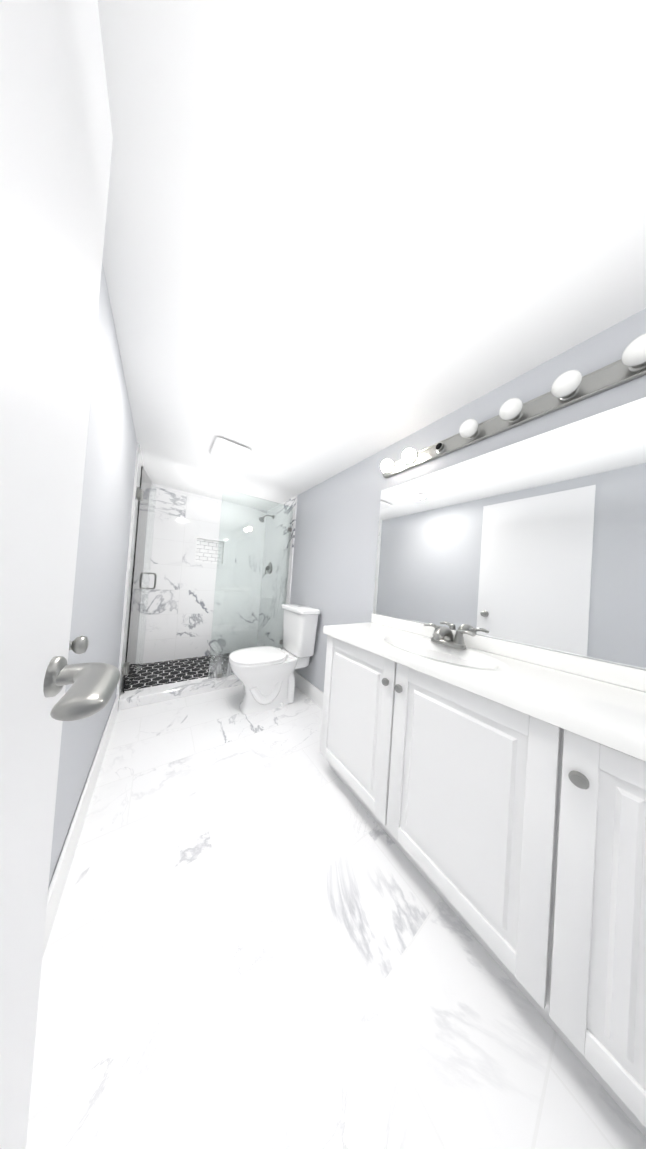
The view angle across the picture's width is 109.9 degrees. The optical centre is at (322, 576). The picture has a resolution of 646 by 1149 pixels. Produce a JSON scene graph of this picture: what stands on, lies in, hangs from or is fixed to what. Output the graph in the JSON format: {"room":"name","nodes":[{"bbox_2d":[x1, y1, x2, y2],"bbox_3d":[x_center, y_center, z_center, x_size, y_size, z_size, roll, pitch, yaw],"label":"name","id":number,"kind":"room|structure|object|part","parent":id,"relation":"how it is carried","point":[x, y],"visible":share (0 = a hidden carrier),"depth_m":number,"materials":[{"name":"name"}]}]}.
{"room":"bathroom","nodes":[
{"label":"bathroom","id":0,"kind":"room"},
{"bbox_2d":[48,262,136,888],"bbox_3d":[-1.065,0.025,1.019,0.100,2.130,4.200,5,-1,-36],"label":"wall","id":1,"kind":"structure","parent":0,"point":[103,542],"depth_m":0.94,"materials":[{"name":"grey paint"}]},
{"bbox_2d":[0,0,112,1148],"bbox_3d":[-0.305,0.105,0.138,0.040,2.032,0.760,5,-1,-36],"label":"entry door","id":2,"kind":"structure","parent":1,"relation":"in","point":[56,137],"depth_m":0.31,"materials":[{"name":"white paint"}]},
{"bbox_2d":[43,656,119,720],"bbox_3d":[-0.393,0.176,0.368,0.094,0.066,0.184,5,-1,-36],"label":"door lever","id":3,"kind":"object","parent":2,"relation":"attached to","point":[90,691],"visible":1,"depth_m":0.36,"materials":[{"name":"silver metal"}]},
{"bbox_2d":[42,695,118,958],"bbox_3d":[-0.767,1.036,0.590,0.015,0.140,2.896,5,-1,-36],"label":"baseboard","id":4,"kind":"structure","parent":1,"relation":"attached to","point":[58,880],"depth_m":0.87,"materials":[{"name":"white"}]},
{"bbox_2d":[116,443,143,704],"bbox_3d":[-1.826,-0.011,2.183,0.015,2.130,0.980,5,-1,-36],"label":"wall","id":5,"kind":"structure","parent":1,"relation":"attached to","point":[131,548],"depth_m":1.81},
{"bbox_3d":[-0.534,0.093,0.364,0.009,2.034,0.760,5,-1,-36],"label":"door","id":6,"kind":"structure","parent":1,"relation":"in","visible":0},
{"bbox_2d":[69,635,88,653],"bbox_3d":[-0.695,0.193,0.633,0.054,0.066,0.066,5,-1,-36],"label":"door knob","id":7,"kind":"object","parent":6,"relation":"attached to","point":[79,645],"depth_m":0.63,"materials":[{"name":"silver metal"}]},
{"bbox_2d":[143,484,266,663],"bbox_3d":[-1.516,0.024,3.008,1.480,2.130,0.001,5,-1,-36],"label":"wall","id":8,"kind":"structure","parent":0,"point":[181,606],"depth_m":2.93,"materials":[{"name":"white tile"}]},
{"bbox_2d":[194,537,225,564],"bbox_3d":[-1.494,-0.336,3.009,0.354,0.324,0.004,5,-1,-36],"label":"trim","id":9,"kind":"structure","parent":8,"relation":"attached to","point":[209,562],"depth_m":2.99,"materials":[{"name":"white"}]},
{"bbox_2d":[25,685,645,1148],"bbox_3d":[-0.502,1.188,1.461,1.680,0.100,4.200,5,-1,-36],"label":"floor","id":10,"kind":"structure","parent":0,"point":[261,935],"depth_m":0.64,"materials":[{"name":"stone"}]},
{"bbox_2d":[129,656,226,688],"bbox_3d":[-1.359,1.082,2.670,1.450,0.030,0.790,5,-1,-36],"label":"shower floor","id":11,"kind":"structure","parent":10,"relation":"on","point":[174,670],"depth_m":2.48,"materials":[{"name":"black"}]},
{"bbox_2d":[126,653,232,690],"bbox_3d":[-1.358,1.066,2.670,1.448,0.001,0.788,5,-1,-36],"label":"tiles","id":12,"kind":"structure","parent":11,"relation":"on","point":[165,680],"depth_m":2.50,"materials":[{"name":"black tile"}]},
{"bbox_2d":[118,673,242,709],"bbox_3d":[-1.082,1.070,2.284,1.450,0.080,0.160,5,-1,-36],"label":"shower curb","id":13,"kind":"object","parent":10,"relation":"on","point":[143,696],"visible":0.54,"depth_m":2.04,"materials":[{"name":"stone"}]},
{"bbox_2d":[122,466,156,692],"bbox_3d":[-1.714,0.017,2.176,0.153,1.910,0.660,5,-1,-33],"label":"glass","id":14,"kind":"object","parent":13,"relation":"on","point":[141,573],"depth_m":2.10,"materials":[{"name":"clear glass"}]},
{"bbox_3d":[-1.740,0.015,2.178,0.010,1.910,0.629,4,-1,-28],"label":"door","id":15,"kind":"part","parent":14,"relation":"part of","materials":[{"name":"clear glass"}]},
{"bbox_3d":[-1.856,0.046,2.394,0.153,0.186,0.026,4,-1,-28],"label":"handle","id":16,"kind":"part","parent":14,"relation":"part of","materials":[{"name":"silver metal"}]},
{"bbox_2d":[208,488,292,678],"bbox_3d":[-0.753,0.094,2.497,0.794,1.920,0.024,5,-1,-36],"label":"glass","id":17,"kind":"object","parent":13,"relation":"on","point":[217,672],"depth_m":2.44,"materials":[{"name":"clear glass"}]},
{"bbox_2d":[229,604,319,714],"bbox_3d":[-0.466,0.711,2.072,0.740,0.876,0.452,5,-1,-36],"label":"toilet","id":18,"kind":"object","parent":10,"relation":"on","point":[264,675],"visible":0.98,"depth_m":1.99,"materials":[{"name":"white ceramic"}]},
{"bbox_3d":[-0.568,0.695,1.999,0.487,0.056,0.386,5,-1,-36],"label":"seat","id":19,"kind":"part","parent":18,"relation":"part of","materials":[{"name":"white plastic"}]},
{"bbox_2d":[320,613,645,1136],"bbox_3d":[0.507,0.719,0.997,0.441,0.962,1.220,5,-1,-36],"label":"bathroom vanity","id":20,"kind":"object","parent":10,"relation":"on","point":[497,788],"visible":1,"depth_m":0.65,"materials":[{"name":"white paint"}]},
{"bbox_3d":[0.154,0.713,1.179,0.024,0.701,0.490,5,-1,-36],"label":"door","id":21,"kind":"part","parent":20,"relation":"part of","materials":[{"name":"white paint"}]},
{"bbox_3d":[0.443,0.726,0.774,0.024,0.701,0.488,5,-1,-36],"label":"door","id":22,"kind":"part","parent":20,"relation":"part of","materials":[{"name":"white paint"}]},
{"bbox_2d":[323,613,645,801],"bbox_3d":[0.533,0.356,1.003,0.437,0.181,1.220,5,-1,-36],"label":"countertop","id":23,"kind":"structure","parent":20,"relation":"on","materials":[{"name":"white stone"}]},
{"bbox_2d":[423,623,475,649],"bbox_3d":[0.587,0.290,1.100,0.146,0.092,0.239,5,-1,-36],"label":"faucet","id":24,"kind":"object","parent":23,"relation":"on","point":[442,636],"depth_m":1.08,"materials":[{"name":"silver metal"}]},
{"bbox_3d":[0.648,0.736,0.487,0.024,0.701,0.202,5,-1,-36],"label":"door","id":25,"kind":"part","parent":20,"relation":"part of","materials":[{"name":"white paint"}]},
{"bbox_2d":[97,0,645,510],"bbox_3d":[-0.347,-1.036,1.495,1.680,0.100,4.200,5,-1,-36],"label":"ceiling","id":26,"kind":"structure","parent":0,"point":[341,236],"depth_m":0.60,"materials":[{"name":"white paint"}]},
{"bbox_2d":[210,437,250,464],"bbox_3d":[-0.740,-0.991,1.806,0.260,0.034,0.304,5,-1,-36],"label":"ceiling vent","id":27,"kind":"object","parent":26,"relation":"in","point":[226,450],"visible":1,"depth_m":1.77,"materials":[{"name":"white plastic"}]},
{"bbox_2d":[290,308,645,691],"bbox_3d":[0.216,0.127,1.937,0.100,2.130,4.200,5,-1,-36],"label":"wall","id":28,"kind":"structure","parent":0,"point":[335,550],"depth_m":1.70,"materials":[{"name":"grey paint"}]},
{"bbox_2d":[257,495,297,649],"bbox_3d":[-0.652,0.084,3.055,0.015,2.130,0.930,5,-1,-36],"label":"wall","id":29,"kind":"structure","parent":28,"relation":"attached to","point":[291,502],"depth_m":2.99,"materials":[{"name":"white tile"}]},
{"bbox_2d":[259,515,273,521],"bbox_3d":[-0.778,-0.809,3.136,0.219,0.143,0.080,5,-1,-41],"label":"shower head","id":30,"kind":"object","parent":29,"relation":"attached to","point":[262,518],"depth_m":3.10},
{"bbox_2d":[265,562,271,573],"bbox_3d":[-0.786,-0.115,3.180,0.081,0.178,0.170,5,-1,-36],"label":"shower valve","id":31,"kind":"object","parent":29,"relation":"attached to","point":[268,568],"depth_m":3.16,"materials":[{"name":"silver metal"}]},
{"bbox_2d":[293,670,323,707],"bbox_3d":[-0.077,1.108,2.136,0.015,0.140,1.286,5,-1,-36],"label":"baseboard","id":32,"kind":"structure","parent":28,"relation":"attached to","point":[311,691],"depth_m":2.20,"materials":[{"name":"white"}]},
{"bbox_2d":[373,397,645,669],"bbox_3d":[0.746,-0.162,1.137,0.006,0.884,1.220,5,-1,-36],"label":"wall mirror","id":33,"kind":"object","parent":28,"relation":"attached to","point":[538,541],"visible":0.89,"depth_m":0.94,"materials":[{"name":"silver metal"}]},
{"bbox_2d":[381,333,645,477],"bbox_3d":[0.731,-0.726,1.125,0.116,0.086,1.174,5,-1,-36],"label":"sconce","id":34,"kind":"object","parent":28,"relation":"attached to","point":[569,387],"visible":1,"depth_m":0.94,"materials":[{"name":"silver metal"}]},
{"bbox_3d":[-1.577,0.021,3.093,1.480,2.130,0.029,5,-1,-36],"label":"wall","id":35,"kind":"structure","parent":0,"visible":0},
{"bbox_2d":[196,538,223,563],"bbox_3d":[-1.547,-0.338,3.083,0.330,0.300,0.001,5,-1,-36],"label":"shower niche","id":36,"kind":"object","parent":35,"relation":"attached to","point":[207,551],"depth_m":3.08,"materials":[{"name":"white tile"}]}
]}

